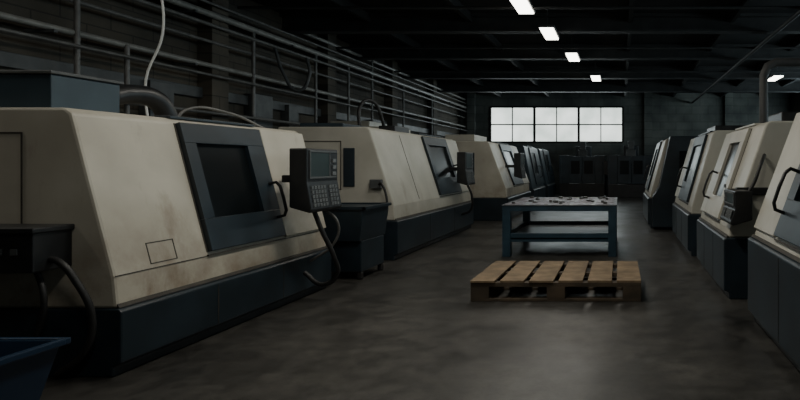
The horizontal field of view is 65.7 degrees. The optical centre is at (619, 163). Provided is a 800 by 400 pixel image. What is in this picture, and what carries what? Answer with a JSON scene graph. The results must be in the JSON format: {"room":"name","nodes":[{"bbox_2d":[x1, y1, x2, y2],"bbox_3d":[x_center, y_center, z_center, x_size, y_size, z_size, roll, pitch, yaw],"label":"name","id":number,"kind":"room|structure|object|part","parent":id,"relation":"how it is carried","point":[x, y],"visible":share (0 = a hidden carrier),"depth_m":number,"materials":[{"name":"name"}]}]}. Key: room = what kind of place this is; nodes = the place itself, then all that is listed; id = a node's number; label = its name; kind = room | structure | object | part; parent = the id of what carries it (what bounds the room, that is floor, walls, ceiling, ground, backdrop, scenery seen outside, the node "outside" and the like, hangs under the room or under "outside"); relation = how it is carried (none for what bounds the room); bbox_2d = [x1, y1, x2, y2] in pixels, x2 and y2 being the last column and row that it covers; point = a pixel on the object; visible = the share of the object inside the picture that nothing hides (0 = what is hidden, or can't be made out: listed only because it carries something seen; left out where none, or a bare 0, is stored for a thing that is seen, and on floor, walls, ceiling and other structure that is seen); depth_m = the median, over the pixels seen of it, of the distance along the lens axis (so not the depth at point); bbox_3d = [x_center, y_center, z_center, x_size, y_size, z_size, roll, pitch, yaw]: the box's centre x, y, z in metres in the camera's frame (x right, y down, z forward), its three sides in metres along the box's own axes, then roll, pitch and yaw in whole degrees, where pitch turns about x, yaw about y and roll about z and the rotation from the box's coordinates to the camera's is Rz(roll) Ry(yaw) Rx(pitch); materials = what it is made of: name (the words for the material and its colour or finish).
{"room":"metal workshop","nodes":[
{"label":"metal workshop","id":0,"kind":"room"},
{"bbox_2d":[0,0,459,137],"bbox_3d":[-8.100,-1.025,11.500,0.200,5.050,33.000,0,0,0],"label":"wall","id":1,"kind":"structure","parent":0,"point":[56,12],"depth_m":10.26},
{"bbox_2d":[0,50,458,136],"bbox_3d":[-7.950,-1.350,11.500,0.100,0.200,33.000,0,0,0],"label":"trim","id":2,"kind":"structure","parent":1,"relation":"attached to","point":[10,60],"depth_m":8.91,"materials":[{"name":"grey paint"}]},
{"bbox_2d":[0,0,466,134],"bbox_3d":[-7.574,-1.271,11.499,1.110,3.943,32.600,0,0,1],"label":"pipes","id":3,"kind":"object","parent":1,"relation":"attached to","point":[259,109],"visible":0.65,"depth_m":11.69,"materials":[{"name":"grey metal"}]},
{"bbox_2d":[198,0,436,135],"bbox_3d":[-7.860,-1.025,10.825,0.280,5.050,25.650,0,0,0],"label":"columns","id":4,"kind":"structure","parent":1,"relation":"attached to","point":[215,90],"depth_m":10.99,"materials":[{"name":"grey metal"}]},
{"bbox_2d":[40,194,799,399],"bbox_3d":[0.250,1.600,11.500,16.900,0.200,33.400,0,0,0],"label":"floor","id":5,"kind":"structure","parent":0,"point":[411,328],"depth_m":4.65,"materials":[{"name":"concrete"}]},
{"bbox_2d":[0,337,70,399],"bbox_3d":[-3.800,1.265,2.950,1.060,0.470,0.780,0,0,0],"label":"plastic bin","id":6,"kind":"object","parent":5,"relation":"on","point":[26,363],"visible":1,"depth_m":3.18,"materials":[{"name":"blue plastic"}]},
{"bbox_2d":[0,70,341,376],"bbox_3d":[-4.223,0.386,5.230,2.355,2.229,3.140,0,0,0],"label":"cnc lathe","id":7,"kind":"object","parent":5,"relation":"on","point":[137,240],"visible":0.98,"depth_m":4.34,"materials":[{"name":"teal paint"}]},
{"bbox_3d":[-4.875,-0.713,4.630,0.990,0.025,0.640,0,0,0],"label":"cabinet lid","id":8,"kind":"part","parent":7,"relation":"part of","materials":[{"name":"grey paint"}]},
{"bbox_3d":[-3.619,0.606,4.400,0.005,0.008,0.260,0,0,0],"label":"access panel","id":9,"kind":"part","parent":7,"relation":"part of","materials":[{"name":"beige metal"}]},
{"bbox_3d":[-3.733,0.155,5.336,0.179,0.663,0.689,0,0,0],"label":"door glass","id":10,"kind":"part","parent":7,"relation":"part of","materials":[{"name":"black glass"}]},
{"bbox_3d":[-3.593,0.620,5.401,0.113,0.287,1.076,0,0,0],"label":"door sill","id":11,"kind":"part","parent":7,"relation":"part of","materials":[{"name":"teal paint"}]},
{"bbox_3d":[-3.563,0.791,5.401,0.021,0.018,1.116,0,0,0],"label":"door rail","id":12,"kind":"part","parent":7,"relation":"part of","materials":[{"name":"beige metal"}]},
{"bbox_3d":[-3.586,0.375,5.869,0.208,0.399,0.032,0,0,0],"label":"door handle","id":13,"kind":"part","parent":7,"relation":"part of","materials":[{"name":"black plastic"}]},
{"bbox_3d":[-3.460,0.160,6.100,0.400,0.080,0.100,0,0,0],"label":"console arm","id":14,"kind":"part","parent":7,"relation":"part of","materials":[{"name":"black plastic"}]},
{"bbox_2d":[322,202,391,278],"bbox_3d":[-3.675,1.025,7.600,0.810,0.950,0.840,0,0,0],"label":"cart","id":15,"kind":"object","parent":5,"relation":"on","point":[359,247],"visible":0.58,"depth_m":7.25,"materials":[{"name":"teal paint"}]},
{"bbox_2d":[330,121,386,125],"bbox_3d":[-6.790,0.200,15.200,1.820,2.600,2.800,0,0,0],"label":"cover","id":16,"kind":"object","parent":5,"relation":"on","point":[363,123],"visible":0.03,"depth_m":14.30,"materials":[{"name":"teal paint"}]},
{"bbox_2d":[278,98,474,259],"bbox_3d":[-4.246,0.152,10.879,2.207,2.696,4.642,0,0,0],"label":"cnc lathe","id":17,"kind":"object","parent":5,"relation":"on","point":[426,180],"visible":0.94,"depth_m":9.47,"materials":[{"name":"teal paint"}]},
{"bbox_2d":[343,148,354,186],"bbox_3d":[-4.215,0.050,8.710,0.170,0.600,0.020,0,0,0],"label":"vent","id":18,"kind":"object","parent":17,"relation":"attached to","point":[348,153],"depth_m":8.70,"materials":[{"name":"black metal"}]},
{"bbox_3d":[-3.735,-0.035,11.670,0.217,0.657,1.094,0,0,0],"label":"door glass","id":19,"kind":"part","parent":17,"relation":"part of","materials":[{"name":"grey glass"}]},
{"bbox_3d":[-3.561,0.447,11.670,0.142,0.331,1.440,0,0,0],"label":"door sill","id":20,"kind":"part","parent":17,"relation":"part of","materials":[{"name":"teal paint"}]},
{"bbox_3d":[-3.530,0.110,12.150,0.400,0.080,0.100,0,0,0],"label":"console arm","id":21,"kind":"part","parent":17,"relation":"part of","materials":[{"name":"black plastic"}]},
{"bbox_2d":[445,135,530,220],"bbox_3d":[-3.849,0.350,16.700,2.403,2.300,3.800,0,0,0],"label":"cnc lathe","id":22,"kind":"object","parent":5,"relation":"on","point":[500,176],"visible":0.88,"depth_m":14.82,"materials":[{"name":"teal paint"}]},
{"bbox_3d":[-3.275,-0.047,16.700,0.255,0.668,1.155,0,0,0],"label":"door glass","id":23,"kind":"part","parent":22,"relation":"part of","materials":[{"name":"glass"}]},
{"bbox_3d":[-3.073,0.443,16.700,0.160,0.338,1.520,0,0,0],"label":"door sill","id":24,"kind":"part","parent":22,"relation":"part of","materials":[{"name":"teal paint"}]},
{"bbox_2d":[511,145,545,196],"bbox_3d":[-3.990,0.415,21.100,2.020,2.170,3.000,0,0,0],"label":"cnc lathe","id":25,"kind":"object","parent":5,"relation":"on","point":[533,169],"visible":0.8,"depth_m":20.50,"materials":[{"name":"teal paint"}]},
{"bbox_3d":[-3.239,-0.012,21.100,0.173,0.777,0.912,0,0,0],"label":"door glass","id":26,"kind":"part","parent":25,"relation":"part of","materials":[{"name":"black glass"}]},
{"bbox_3d":[-3.098,0.563,21.100,0.122,0.388,1.200,0,0,0],"label":"door sill","id":27,"kind":"part","parent":25,"relation":"part of","materials":[{"name":"teal paint"}]},
{"bbox_2d":[536,148,555,196],"bbox_3d":[-3.990,0.415,24.800,2.020,2.170,2.800,0,0,0],"label":"cnc lathe","id":28,"kind":"object","parent":5,"relation":"on","point":[545,162],"visible":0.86,"depth_m":24.24,"materials":[{"name":"teal paint"}]},
{"bbox_3d":[-3.098,0.563,24.800,0.122,0.388,1.120,0,0,0],"label":"door sill","id":29,"kind":"part","parent":28,"relation":"part of","materials":[{"name":"teal paint"}]},
{"bbox_2d":[470,261,640,301],"bbox_3d":[-0.700,1.385,6.715,1.860,0.230,1.250,0,0,0],"label":"wooden pallet","id":30,"kind":"object","parent":5,"relation":"on","point":[556,277],"visible":1,"depth_m":6.27,"materials":[{"name":"brown wood"}]},
{"bbox_2d":[501,196,616,256],"bbox_3d":[-0.980,1.060,10.050,1.860,0.879,2.060,0,0,0],"label":"work table","id":31,"kind":"object","parent":5,"relation":"on","point":[526,231],"visible":1,"depth_m":9.05,"materials":[{"name":"blue paint"}]},
{"bbox_2d":[510,221,607,241],"bbox_3d":[-0.980,1.190,10.050,1.800,0.140,2.000,0,0,0],"label":"shelf","id":32,"kind":"object","parent":31,"relation":"attached to","point":[526,231],"depth_m":9.81,"materials":[{"name":"grey metal"}]},
{"bbox_3d":[-0.980,0.718,10.050,1.840,0.085,2.040,0,0,0],"label":"table frame","id":33,"kind":"part","parent":31,"relation":"part of","materials":[{"name":"blue paint"}]},
{"bbox_2d":[559,142,607,196],"bbox_3d":[-1.575,0.225,26.550,2.450,2.550,2.000,0,0,0],"label":"machining center","id":34,"kind":"object","parent":5,"relation":"on","point":[583,174],"visible":0.97,"depth_m":25.80,"materials":[{"name":"black metal"}]},
{"bbox_2d":[608,141,653,197],"bbox_3d":[0.675,0.225,25.550,2.450,2.550,2.000,0,0,0],"label":"machining center","id":35,"kind":"object","parent":5,"relation":"on","point":[626,172],"visible":0.8,"depth_m":24.80,"materials":[{"name":"black metal"}]},
{"bbox_2d":[643,136,698,227],"bbox_3d":[1.647,0.430,14.265,2.006,2.140,3.070,0,0,0],"label":"cnc lathe","id":36,"kind":"object","parent":5,"relation":"on","point":[670,154],"visible":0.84,"depth_m":12.75,"materials":[{"name":"teal paint"}]},
{"bbox_3d":[0.756,0.486,14.720,0.135,0.349,1.080,0,0,0],"label":"door sill","id":37,"kind":"part","parent":36,"relation":"part of","materials":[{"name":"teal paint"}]},
{"bbox_2d":[672,125,746,255],"bbox_3d":[2.097,0.425,10.450,2.005,2.150,2.700,0,0,0],"label":"cnc lathe","id":38,"kind":"object","parent":5,"relation":"on","point":[703,152],"visible":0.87,"depth_m":9.44,"materials":[{"name":"teal paint"}]},
{"bbox_3d":[1.205,0.255,10.920,0.221,0.416,0.032,0,0,0],"label":"door handle","id":39,"kind":"part","parent":38,"relation":"part of","materials":[{"name":"black plastic"}]},
{"bbox_3d":[1.206,0.494,10.315,0.134,0.336,1.350,0,0,0],"label":"door sill","id":40,"kind":"part","parent":38,"relation":"part of","materials":[{"name":"teal paint"}]},
{"bbox_3d":[1.367,0.003,10.315,0.200,0.668,1.026,0,0,0],"label":"door glass","id":41,"kind":"part","parent":38,"relation":"part of","materials":[{"name":"glass"}]},
{"bbox_2d":[697,112,798,298],"bbox_3d":[2.096,0.400,7.090,1.907,2.200,2.620,0,0,0],"label":"cnc lathe","id":42,"kind":"object","parent":5,"relation":"on","point":[749,156],"visible":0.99,"depth_m":6.22,"materials":[{"name":"teal paint"}]},
{"bbox_3d":[1.275,0.288,7.890,0.233,0.405,0.032,0,0,0],"label":"door handle","id":43,"kind":"part","parent":42,"relation":"part of","materials":[{"name":"black plastic"}]},
{"bbox_3d":[1.255,0.550,7.410,0.127,0.266,1.100,0,0,0],"label":"door sill","id":44,"kind":"part","parent":42,"relation":"part of","materials":[{"name":"beige paint"}]},
{"bbox_3d":[1.436,0.081,7.410,0.248,0.699,0.660,0,0,0],"label":"door glass","id":45,"kind":"part","parent":42,"relation":"part of","materials":[{"name":"glass"}]},
{"bbox_3d":[1.490,0.300,6.230,0.400,0.080,0.100,0,0,0],"label":"console arm","id":46,"kind":"part","parent":42,"relation":"part of","materials":[{"name":"black plastic"}]},
{"bbox_2d":[759,58,799,122],"bbox_3d":[3.945,-0.945,7.240,4.110,0.990,0.833,0,0,0],"label":"duct","id":47,"kind":"object","parent":42,"relation":"on","point":[776,62],"visible":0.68,"depth_m":7.55,"materials":[{"name":"metal"}]},
{"bbox_2d":[748,112,799,371],"bbox_3d":[2.179,0.400,3.850,1.903,2.200,3.100,0,0,0],"label":"cnc lathe","id":48,"kind":"object","parent":5,"relation":"on","point":[774,248],"visible":1,"depth_m":4.58,"materials":[{"name":"teal paint"}]},
{"bbox_3d":[1.364,0.220,4.586,0.237,0.395,0.032,0,0,0],"label":"door handle","id":49,"kind":"part","parent":48,"relation":"part of","materials":[{"name":"black plastic"}]},
{"bbox_3d":[1.348,0.447,3.865,0.151,0.314,1.581,0,0,0],"label":"door sill","id":50,"kind":"part","parent":48,"relation":"part of","materials":[{"name":"teal paint"}]},
{"bbox_3d":[1.294,0.630,3.865,0.022,0.020,1.621,0,0,0],"label":"door rail","id":51,"kind":"part","parent":48,"relation":"part of","materials":[{"name":"metal"}]},
{"bbox_2d":[252,0,799,81],"bbox_3d":[0.250,-3.650,11.500,16.900,0.200,33.400,0,0,0],"label":"ceiling","id":52,"kind":"structure","parent":0,"point":[348,38],"depth_m":15.59,"materials":[{"name":"black metal"}]},
{"bbox_2d":[144,0,164,115],"bbox_3d":[-4.995,-1.955,6.000,0.232,3.152,0.024,0,0,0],"label":"air line","id":53,"kind":"object","parent":52,"relation":"hanging from","point":[162,2],"visible":0.73,"depth_m":5.99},
{"bbox_2d":[509,0,535,13],"bbox_3d":[-1.882,-3.285,10.719,0.360,0.530,1.160,0,0,0],"label":"fluorescent light","id":54,"kind":"object","parent":52,"relation":"hanging from","point":[521,6],"visible":1,"depth_m":10.77,"materials":[{"name":"grey paint"}]},
{"bbox_2d":[280,13,799,92],"bbox_3d":[0.250,-3.335,12.650,16.500,0.430,23.580,0,0,0],"label":"beams","id":55,"kind":"structure","parent":52,"relation":"attached to","point":[293,23],"depth_m":16.56,"materials":[{"name":"metal"}]},
{"bbox_2d":[691,9,799,103],"bbox_3d":[3.600,-3.050,11.500,0.100,0.095,32.800,0,0,0],"label":"pipe","id":56,"kind":"object","parent":55,"relation":"attached to","point":[796,14],"visible":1,"depth_m":14.58,"materials":[{"name":"metal"}]},
{"bbox_2d":[336,47,799,48],"bbox_3d":[0.250,-3.070,14.800,15.500,0.057,0.060,0,0,0],"label":"pipe","id":57,"kind":"object","parent":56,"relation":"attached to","point":[336,47],"visible":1,"depth_m":14.78,"materials":[{"name":"metal"}]},
{"bbox_2d":[394,71,799,71],"bbox_3d":[0.250,-3.070,18.600,15.500,0.057,0.060,0,0,0],"label":"pipe","id":58,"kind":"object","parent":56,"relation":"attached to","point":[394,71],"visible":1,"depth_m":18.57,"materials":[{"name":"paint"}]},
{"bbox_2d":[538,9,559,39],"bbox_3d":[-1.647,-3.285,13.071,0.360,0.530,1.160,0,0,0],"label":"fluorescent light","id":59,"kind":"object","parent":52,"relation":"hanging from","point":[549,32],"visible":0.82,"depth_m":12.79,"materials":[{"name":"grey paint"}]},
{"bbox_2d":[327,0,799,96],"bbox_3d":[0.550,-3.450,11.500,13.100,0.200,33.000,0,0,0],"label":"purlins","id":60,"kind":"object","parent":52,"relation":"attached to","point":[361,14],"visible":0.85,"depth_m":15.44,"materials":[{"name":"black metal"}]},
{"bbox_2d":[565,36,580,60],"bbox_3d":[-1.342,-3.285,15.947,0.360,0.530,1.160,0,0,0],"label":"fluorescent light","id":61,"kind":"object","parent":52,"relation":"hanging from","point":[571,55],"visible":1,"depth_m":15.59,"materials":[{"name":"grey paint"}]},
{"bbox_2d":[590,62,601,80],"bbox_3d":[-0.854,-3.285,19.869,0.360,0.530,1.160,0,0,0],"label":"fluorescent light","id":62,"kind":"object","parent":52,"relation":"hanging from","point":[594,77],"visible":0.93,"depth_m":19.55,"materials":[{"name":"grey paint"}]},
{"bbox_2d":[768,67,784,80],"bbox_3d":[5.490,-3.285,19.869,0.360,0.530,1.160,0,0,0],"label":"fluorescent light","id":63,"kind":"object","parent":52,"relation":"hanging from","point":[774,77],"visible":0.68,"depth_m":19.55,"materials":[{"name":"grey paint"}]},
{"bbox_2d":[460,93,789,193],"bbox_3d":[0.250,-1.025,28.100,16.500,5.050,0.200,0,0,0],"label":"wall","id":64,"kind":"structure","parent":0,"point":[676,115],"depth_m":28.00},
{"bbox_2d":[489,106,623,142],"bbox_3d":[-3.175,-1.965,28.030,6.770,1.850,0.120,0,0,0],"label":"frame","id":65,"kind":"object","parent":64,"relation":"attached to","point":[534,124],"visible":0.95,"depth_m":27.98,"materials":[{"name":"black metal"}]},
{"bbox_2d":[492,108,621,140],"bbox_3d":[-3.175,-1.975,28.110,6.650,1.750,0.020,0,0,0],"label":"pane","id":66,"kind":"object","parent":64,"relation":"attached to","point":[499,115],"visible":0.86,"depth_m":28.10,"materials":[{"name":"grey glass"}]},
{"bbox_2d":[467,93,732,155],"bbox_3d":[-1.000,-1.025,27.875,13.200,5.050,0.250,0,0,0],"label":"columns","id":67,"kind":"structure","parent":64,"relation":"attached to","point":[471,97],"depth_m":27.75,"materials":[{"name":"grey metal"}]},
{"bbox_2d":[790,93,799,111],"bbox_3d":[8.600,-1.025,11.500,0.200,5.050,33.000,0,0,0],"label":"wall","id":68,"kind":"structure","parent":0,"point":[794,97],"depth_m":27.20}
]}

